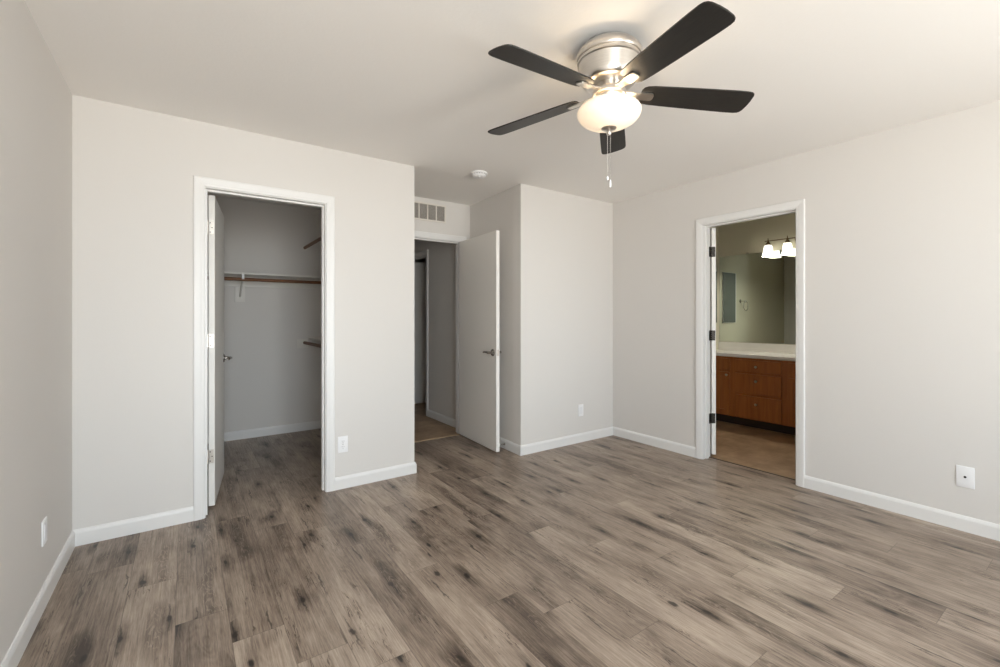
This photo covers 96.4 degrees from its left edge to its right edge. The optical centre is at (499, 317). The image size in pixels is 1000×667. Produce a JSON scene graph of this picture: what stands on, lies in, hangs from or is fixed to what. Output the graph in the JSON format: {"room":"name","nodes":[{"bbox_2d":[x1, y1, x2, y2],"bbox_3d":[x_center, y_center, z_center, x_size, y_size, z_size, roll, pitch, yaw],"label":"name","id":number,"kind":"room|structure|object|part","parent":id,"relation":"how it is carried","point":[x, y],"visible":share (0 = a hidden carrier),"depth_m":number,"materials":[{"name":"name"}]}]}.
{"room":"empty bedroom","nodes":[
{"label":"empty bedroom","id":0,"kind":"room"},
{"bbox_2d":[0,0,71,663],"bbox_3d":[-1.635,0.014,1.323,0.150,2.440,6.745,0,0,-35],"label":"wall","id":1,"kind":"structure","parent":0,"point":[36,98],"depth_m":1.79,"materials":[{"name":"white paint"}]},
{"bbox_2d":[0,530,74,666],"bbox_3d":[-1.010,1.190,0.576,0.013,0.088,4.503,0,0,-35],"label":"baseboard","id":2,"kind":"structure","parent":1,"relation":"attached to","point":[12,658],"depth_m":1.81,"materials":[{"name":"white paint"}]},
{"bbox_2d":[41,516,46,546],"bbox_3d":[-1.962,0.920,1.926,0.008,0.106,0.071,0,0,-35],"label":"wall outlet","id":3,"kind":"object","parent":1,"relation":"attached to","point":[44,522],"visible":1,"depth_m":1.91,"materials":[{"name":"white plastic"}]},
{"bbox_2d":[72,95,413,529],"bbox_3d":[-1.529,0.014,3.033,1.991,2.440,0.115,0,0,-35],"label":"wall","id":4,"kind":"structure","parent":0,"point":[133,169],"depth_m":2.67,"materials":[{"name":"white paint"}]},
{"bbox_2d":[73,506,192,546],"bbox_3d":[-2.086,1.190,2.563,0.539,0.088,0.013,0,0,-35],"label":"baseboard","id":5,"kind":"structure","parent":4,"relation":"attached to","point":[87,535],"depth_m":2.55,"materials":[{"name":"white paint"}]},
{"bbox_2d":[207,195,231,505],"bbox_3d":[-2.032,0.212,3.210,0.154,2.017,0.721,0,0,-27],"label":"door","id":6,"kind":"structure","parent":4,"relation":"in","point":[215,222],"depth_m":2.95,"materials":[{"name":"white paint"}]},
{"bbox_2d":[193,175,334,520],"bbox_3d":[-1.561,0.184,3.011,0.833,2.101,0.146,0,0,-35],"label":"door frame","id":7,"kind":"structure","parent":4,"relation":"attached to","point":[201,185],"depth_m":2.86,"materials":[{"name":"white paint"}]},
{"bbox_2d":[338,436,347,452],"bbox_3d":[-1.137,0.915,3.233,0.071,0.117,0.009,0,0,-35],"label":"wall outlet","id":8,"kind":"object","parent":4,"relation":"attached to","point":[343,440],"visible":1,"depth_m":3.23,"materials":[{"name":"white plastic"}]},
{"bbox_2d":[335,462,416,489],"bbox_3d":[-0.925,1.190,3.379,0.631,0.088,0.013,0,0,-35],"label":"baseboard","id":9,"kind":"structure","parent":4,"relation":"attached to","point":[357,479],"depth_m":3.36,"materials":[{"name":"white paint"}]},
{"bbox_2d":[207,195,320,434],"bbox_3d":[-2.693,0.014,4.589,1.876,2.440,0.115,0,0,-35],"label":"wall","id":10,"kind":"structure","parent":0,"point":[269,381],"depth_m":4.69,"materials":[{"name":"white paint"}]},
{"bbox_2d":[235,274,244,301],"bbox_3d":[-2.557,-0.289,4.419,0.088,0.261,0.318,0,0,-35],"label":"shelf bracket","id":11,"kind":"object","parent":10,"relation":"attached to","point":[239,291],"visible":0.98,"depth_m":4.53,"materials":[{"name":"white metal"}]},
{"bbox_2d":[207,270,320,289],"bbox_3d":[-2.572,-0.378,4.417,1.874,0.124,0.304,0,0,-35],"label":"closet shelf","id":12,"kind":"object","parent":10,"relation":"attached to","point":[226,273],"visible":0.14,"depth_m":4.64,"materials":[{"name":"white paint"}]},
{"bbox_2d":[207,420,320,443],"bbox_3d":[-2.656,1.190,4.536,1.876,0.088,0.013,0,0,-35],"label":"baseboard","id":13,"kind":"structure","parent":10,"relation":"attached to","point":[273,430],"depth_m":4.70,"materials":[{"name":"white paint"}]},
{"bbox_2d":[297,339,307,347],"bbox_3d":[-2.159,0.282,4.883,0.115,0.094,0.016,0,0,-35],"label":"block","id":14,"kind":"object","parent":10,"relation":"attached to","point":[300,344],"visible":0.96,"depth_m":4.87,"materials":[{"name":"white paint"}]},
{"bbox_2d":[302,237,320,250],"bbox_3d":[-1.619,-0.767,4.157,0.058,0.058,1.826,0,0,-35],"label":"closet rod","id":15,"kind":"object","parent":10,"relation":"attached to","point":[304,247],"visible":0.4,"depth_m":4.62,"materials":[{"name":"brown wood"}]},
{"bbox_2d":[303,341,320,347],"bbox_3d":[-1.621,0.272,4.155,0.058,0.058,1.826,0,0,-35],"label":"closet rod","id":16,"kind":"object","parent":10,"relation":"attached to","point":[304,342],"visible":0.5,"depth_m":4.52,"materials":[{"name":"brown wood"}]},
{"bbox_2d":[414,258,425,262],"bbox_3d":[-1.946,0.014,8.482,3.826,2.440,0.115,0,0,-35],"label":"wall","id":17,"kind":"structure","parent":0,"point":[423,260],"depth_m":8.71,"materials":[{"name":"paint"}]},
{"bbox_2d":[414,240,455,418],"bbox_3d":[-1.433,0.014,6.468,0.115,2.440,3.770,0,0,-35],"label":"wall","id":18,"kind":"structure","parent":0,"point":[441,256],"depth_m":5.34,"materials":[{"name":"white paint"}]},
{"bbox_2d":[414,262,425,403],"bbox_3d":[-0.945,0.212,6.553,0.776,2.012,0.154,0,0,-36],"label":"door","id":19,"kind":"structure","parent":18,"relation":"in","point":[419,267],"depth_m":6.38,"materials":[{"name":"white paint"}]},
{"bbox_2d":[414,249,427,415],"bbox_3d":[-1.106,0.187,6.002,0.146,2.095,0.886,0,0,-35],"label":"door frame","id":20,"kind":"structure","parent":18,"relation":"attached to","point":[421,254],"depth_m":5.62,"materials":[{"name":"white paint"}]},
{"bbox_2d":[427,409,455,427],"bbox_3d":[-0.658,1.190,5.254,0.013,0.088,0.853,0,0,-35],"label":"baseboard","id":21,"kind":"structure","parent":18,"relation":"attached to","point":[447,420],"depth_m":5.28,"materials":[{"name":"white paint"}]},
{"bbox_2d":[414,196,469,239],"bbox_3d":[-0.768,0.014,4.561,1.011,2.440,0.115,0,0,-35],"label":"wall","id":22,"kind":"structure","parent":0,"point":[457,223],"depth_m":4.67,"materials":[{"name":"white paint"}]},
{"bbox_2d":[414,201,445,222],"bbox_3d":[-0.770,-1.069,4.484,0.509,0.182,0.009,0,0,-35],"label":"air vent","id":23,"kind":"object","parent":22,"relation":"in","point":[424,211],"visible":0.59,"depth_m":4.53,"materials":[{"name":"white metal"}]},
{"bbox_2d":[414,231,466,433],"bbox_3d":[-0.758,0.185,4.568,0.886,2.098,0.146,0,0,-35],"label":"door frame","id":24,"kind":"structure","parent":22,"relation":"attached to","point":[418,235],"depth_m":4.77,"materials":[{"name":"white paint"}]},
{"bbox_2d":[459,230,500,451],"bbox_3d":[-0.218,0.212,4.399,0.154,2.020,0.779,0,0,-32],"label":"door","id":25,"kind":"structure","parent":22,"relation":"in","point":[479,352],"depth_m":4.33,"materials":[{"name":"white paint"}]},
{"bbox_2d":[470,187,512,441],"bbox_3d":[-0.080,0.014,4.529,0.111,2.440,0.965,0,0,-33],"label":"wall","id":26,"kind":"structure","parent":0,"point":[495,212],"depth_m":4.24,"materials":[{"name":"white paint"}]},
{"bbox_2d":[499,437,520,455],"bbox_3d":[-0.070,1.190,4.399,0.013,0.088,0.954,0,0,-33],"label":"baseboard","id":27,"kind":"structure","parent":26,"relation":"attached to","point":[510,446],"depth_m":4.14,"materials":[{"name":"white paint"}]},
{"bbox_2d":[17,402,999,666],"bbox_3d":[0.191,1.274,4.352,6.321,0.080,9.300,0,0,-35],"label":"floor","id":28,"kind":"structure","parent":0,"point":[609,551],"depth_m":2.17,"materials":[{"name":"laminate"}]},
{"bbox_2d":[414,434,460,442],"bbox_3d":[-0.725,1.231,4.521,0.798,0.006,0.024,0,0,-35],"label":"threshold","id":29,"kind":"object","parent":28,"relation":"on","point":[455,434],"visible":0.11,"depth_m":4.56,"materials":[{"name":"beige"}]},
{"bbox_2d":[709,457,795,480],"bbox_3d":[2.061,1.232,3.660,0.016,0.005,0.759,0,0,-35],"label":"threshold","id":30,"kind":"object","parent":28,"relation":"on","point":[709,457],"visible":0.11,"depth_m":3.65,"materials":[{"name":"brown"}]},
{"bbox_2d":[716,356,795,434],"bbox_3d":[3.186,0.842,4.868,0.586,0.785,1.959,0,0,-35],"label":"vanity cabinet","id":31,"kind":"object","parent":28,"relation":"on","point":[751,392],"visible":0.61,"depth_m":4.92,"materials":[{"name":"brown wood"}]},
{"bbox_3d":[2.542,0.874,5.339,0.019,0.492,0.410,0,0,-35],"label":"door","id":32,"kind":"part","parent":31,"relation":"part of","materials":[{"name":"brown wood"}]},
{"bbox_2d":[716,342,795,360],"bbox_3d":[3.198,0.379,4.867,0.568,0.140,1.974,0,0,-35],"label":"countertop","id":33,"kind":"structure","parent":31,"relation":"on","point":[784,352],"depth_m":5.25,"materials":[{"name":"stone"}]},
{"bbox_3d":[2.836,0.996,4.921,0.019,0.248,0.488,0,0,-35],"label":"drawer","id":34,"kind":"part","parent":31,"relation":"part of","materials":[{"name":"brown wood"}]},
{"bbox_3d":[2.836,0.737,4.921,0.019,0.218,0.488,0,0,-35],"label":"drawer","id":35,"kind":"part","parent":31,"relation":"part of","materials":[{"name":"brown wood"}]},
{"bbox_3d":[2.836,0.537,4.921,0.019,0.130,0.488,0,0,-35],"label":"drawer","id":36,"kind":"part","parent":31,"relation":"part of","materials":[{"name":"brown wood"}]},
{"bbox_3d":[3.138,0.874,4.491,0.019,0.492,0.438,0,0,-35],"label":"door","id":37,"kind":"part","parent":31,"relation":"part of","materials":[{"name":"brown wood"}]},
{"bbox_2d":[24,0,999,209],"bbox_3d":[0.232,-1.256,4.319,6.651,0.100,9.500,0,0,-35],"label":"ceiling","id":38,"kind":"structure","parent":0,"point":[416,83],"depth_m":2.20,"materials":[{"name":"white paint"}]},
{"bbox_2d":[471,170,486,178],"bbox_3d":[-0.172,-1.183,3.714,0.136,0.044,0.136,0,0,-35],"label":"smoke detector","id":39,"kind":"object","parent":38,"relation":"attached to","point":[477,174],"visible":1,"depth_m":3.67,"materials":[{"name":"white plastic"}]},
{"bbox_3d":[-0.172,-1.199,3.714,0.136,0.013,0.136,0,0,-35],"label":"mounting plate","id":40,"kind":"part","parent":39,"relation":"part of","materials":[{"name":"white plastic"}]},
{"bbox_2d":[488,1,753,187],"bbox_3d":[0.453,-0.891,1.950,1.178,0.628,1.218,0,0,-35],"label":"ceiling fan","id":41,"kind":"object","parent":38,"relation":"hanging from","point":[609,64],"visible":1,"depth_m":1.87,"materials":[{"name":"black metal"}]},
{"bbox_3d":[0.164,-0.975,2.194,0.490,0.006,0.137,-4,10,34],"label":"blade","id":42,"kind":"part","parent":41,"relation":"part of","materials":[{"name":"black wood"}]},
{"bbox_3d":[0.178,-0.975,1.742,0.490,0.006,0.137,-4,15,-38],"label":"blade","id":43,"kind":"part","parent":41,"relation":"part of","materials":[{"name":"black wood"}]},
{"bbox_3d":[0.476,-0.722,1.979,0.003,0.188,0.003,0,0,-35],"label":"pull chain","id":44,"kind":"part","parent":41,"relation":"part of","materials":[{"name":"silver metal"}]},
{"bbox_3d":[0.482,-0.887,1.978,0.277,0.096,0.277,0,0,-35],"label":"lamp shade","id":45,"kind":"part","parent":41,"relation":"part of","materials":[{"name":"white glass"}]},
{"bbox_3d":[0.589,-0.975,2.347,0.137,0.006,0.490,-12,-7,15],"label":"blade","id":46,"kind":"part","parent":41,"relation":"part of","materials":[{"name":"black wood"}]},
{"bbox_3d":[0.612,-0.975,1.617,0.137,0.006,0.490,13,-1,-20],"label":"blade","id":47,"kind":"part","parent":41,"relation":"part of","materials":[{"name":"black wood"}]},
{"bbox_3d":[0.866,-0.975,1.990,0.490,0.006,0.137,3,-12,-2],"label":"blade","id":48,"kind":"part","parent":41,"relation":"part of","materials":[{"name":"black wood"}]},
{"bbox_2d":[513,184,612,444],"bbox_3d":[0.704,0.014,4.447,1.346,2.440,0.115,0,0,-35],"label":"wall","id":49,"kind":"structure","parent":0,"point":[563,242],"depth_m":4.30,"materials":[{"name":"white paint"}]},
{"bbox_2d":[520,426,612,455],"bbox_3d":[0.688,1.190,4.358,1.244,0.088,0.013,0,0,-35],"label":"baseboard","id":50,"kind":"structure","parent":49,"relation":"attached to","point":[535,447],"depth_m":4.30,"materials":[{"name":"white paint"}]},
{"bbox_2d":[578,404,582,416],"bbox_3d":[0.804,0.918,4.442,0.071,0.117,0.008,0,0,-35],"label":"wall outlet","id":51,"kind":"object","parent":49,"relation":"attached to","point":[580,407],"visible":1,"depth_m":4.43,"materials":[{"name":"white plastic"}]},
{"bbox_2d":[710,226,718,349],"bbox_3d":[2.104,0.014,5.376,2.014,2.440,0.115,0,0,-35],"label":"wall","id":52,"kind":"structure","parent":0,"point":[716,227],"depth_m":5.82,"materials":[{"name":"beige paint"}]},
{"bbox_2d":[716,271,716,322],"bbox_3d":[2.666,-0.269,5.689,0.335,0.667,0.018,0,0,-35],"label":"upper cabinet","id":53,"kind":"object","parent":52,"relation":"attached to","point":[716,271],"visible":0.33,"depth_m":5.77,"materials":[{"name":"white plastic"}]},
{"bbox_2d":[719,213,795,351],"bbox_3d":[3.754,0.014,4.675,0.120,2.440,2.930,0,0,-35],"label":"wall","id":54,"kind":"structure","parent":0,"point":[750,236],"depth_m":5.46,"materials":[{"name":"beige paint"}]},
{"bbox_2d":[718,342,795,353],"bbox_3d":[3.422,0.360,5.025,0.020,0.101,1.974,0,0,-35],"label":"backsplash","id":55,"kind":"structure","parent":54,"relation":"attached to","point":[758,347],"depth_m":5.42,"materials":[{"name":"stone"}]},
{"bbox_2d":[719,248,795,344],"bbox_3d":[3.422,-0.252,5.034,0.011,1.112,1.949,0,0,-35],"label":"wall mirror","id":56,"kind":"object","parent":54,"relation":"attached to","point":[757,293],"visible":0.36,"depth_m":5.44,"materials":[{"name":"clear glass"}]},
{"bbox_2d":[762,235,795,256],"bbox_3d":[3.345,-0.844,5.014,0.160,0.242,0.753,0,0,-35],"label":"vanity light","id":57,"kind":"object","parent":54,"relation":"attached to","point":[787,249],"visible":0.43,"depth_m":5.14,"materials":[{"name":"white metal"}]},
{"bbox_3d":[3.155,-0.790,5.260,0.132,0.134,0.132,0,0,-35],"label":"lamp shade","id":58,"kind":"part","parent":57,"relation":"part of","materials":[{"name":"white glass"}]},
{"bbox_3d":[3.274,-0.790,5.090,0.132,0.134,0.132,0,0,-35],"label":"lamp shade","id":59,"kind":"part","parent":57,"relation":"part of","materials":[{"name":"white glass"}]},
{"bbox_2d":[613,100,999,524],"bbox_3d":[2.542,0.014,2.903,0.115,2.440,4.526,0,0,-35],"label":"wall","id":60,"kind":"structure","parent":0,"point":[902,224],"depth_m":2.93,"materials":[{"name":"white paint"}]},
{"bbox_2d":[613,427,695,457],"bbox_3d":[1.459,1.190,4.331,0.013,0.088,0.944,0,0,-35],"label":"baseboard","id":61,"kind":"structure","parent":60,"relation":"attached to","point":[687,450],"depth_m":4.27,"materials":[{"name":"white paint"}]},
{"bbox_2d":[710,228,715,454],"bbox_3d":[1.987,0.206,4.306,0.154,2.012,0.727,0,0,15],"label":"door","id":62,"kind":"structure","parent":60,"relation":"in","point":[712,230],"depth_m":3.97,"materials":[{"name":"white paint"}]},
{"bbox_2d":[696,199,804,487],"bbox_3d":[2.026,0.184,3.636,0.146,2.101,0.847,0,0,-35],"label":"door frame","id":63,"kind":"structure","parent":60,"relation":"attached to","point":[703,225],"depth_m":3.70,"materials":[{"name":"white paint"}]},
{"bbox_2d":[804,475,999,540],"bbox_3d":[2.961,1.190,2.195,0.013,0.088,2.585,0,0,-35],"label":"baseboard","id":64,"kind":"structure","parent":60,"relation":"attached to","point":[971,525],"depth_m":2.78,"materials":[{"name":"white paint"}]},
{"bbox_2d":[956,465,974,488],"bbox_3d":[2.688,0.920,2.583,0.013,0.122,0.076,0,0,-35],"label":"cable plate","id":65,"kind":"object","parent":60,"relation":"attached to","point":[965,476],"visible":1,"depth_m":2.58,"materials":[{"name":"white plastic"}]},
{"bbox_3d":[-2.113,0.014,5.494,0.115,2.440,4.582,0,0,-35],"label":"wall","id":66,"kind":"structure","parent":0,"visible":0},
{"bbox_2d":[207,276,320,283],"bbox_3d":[-2.492,-0.372,4.303,1.875,0.058,0.058,0,0,-35],"label":"closet rod","id":67,"kind":"object","parent":66,"relation":"attached to","point":[225,278],"visible":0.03,"depth_m":4.44,"materials":[{"name":"brown wood"}]},
{"bbox_2d":[308,337,320,340],"bbox_3d":[-1.478,0.270,4.256,0.270,0.109,1.825,0,0,-35],"label":"closet shelf","id":68,"kind":"object","parent":66,"relation":"attached to","point":[311,338],"visible":0.11,"depth_m":4.72,"materials":[{"name":"white paint"}]}
]}

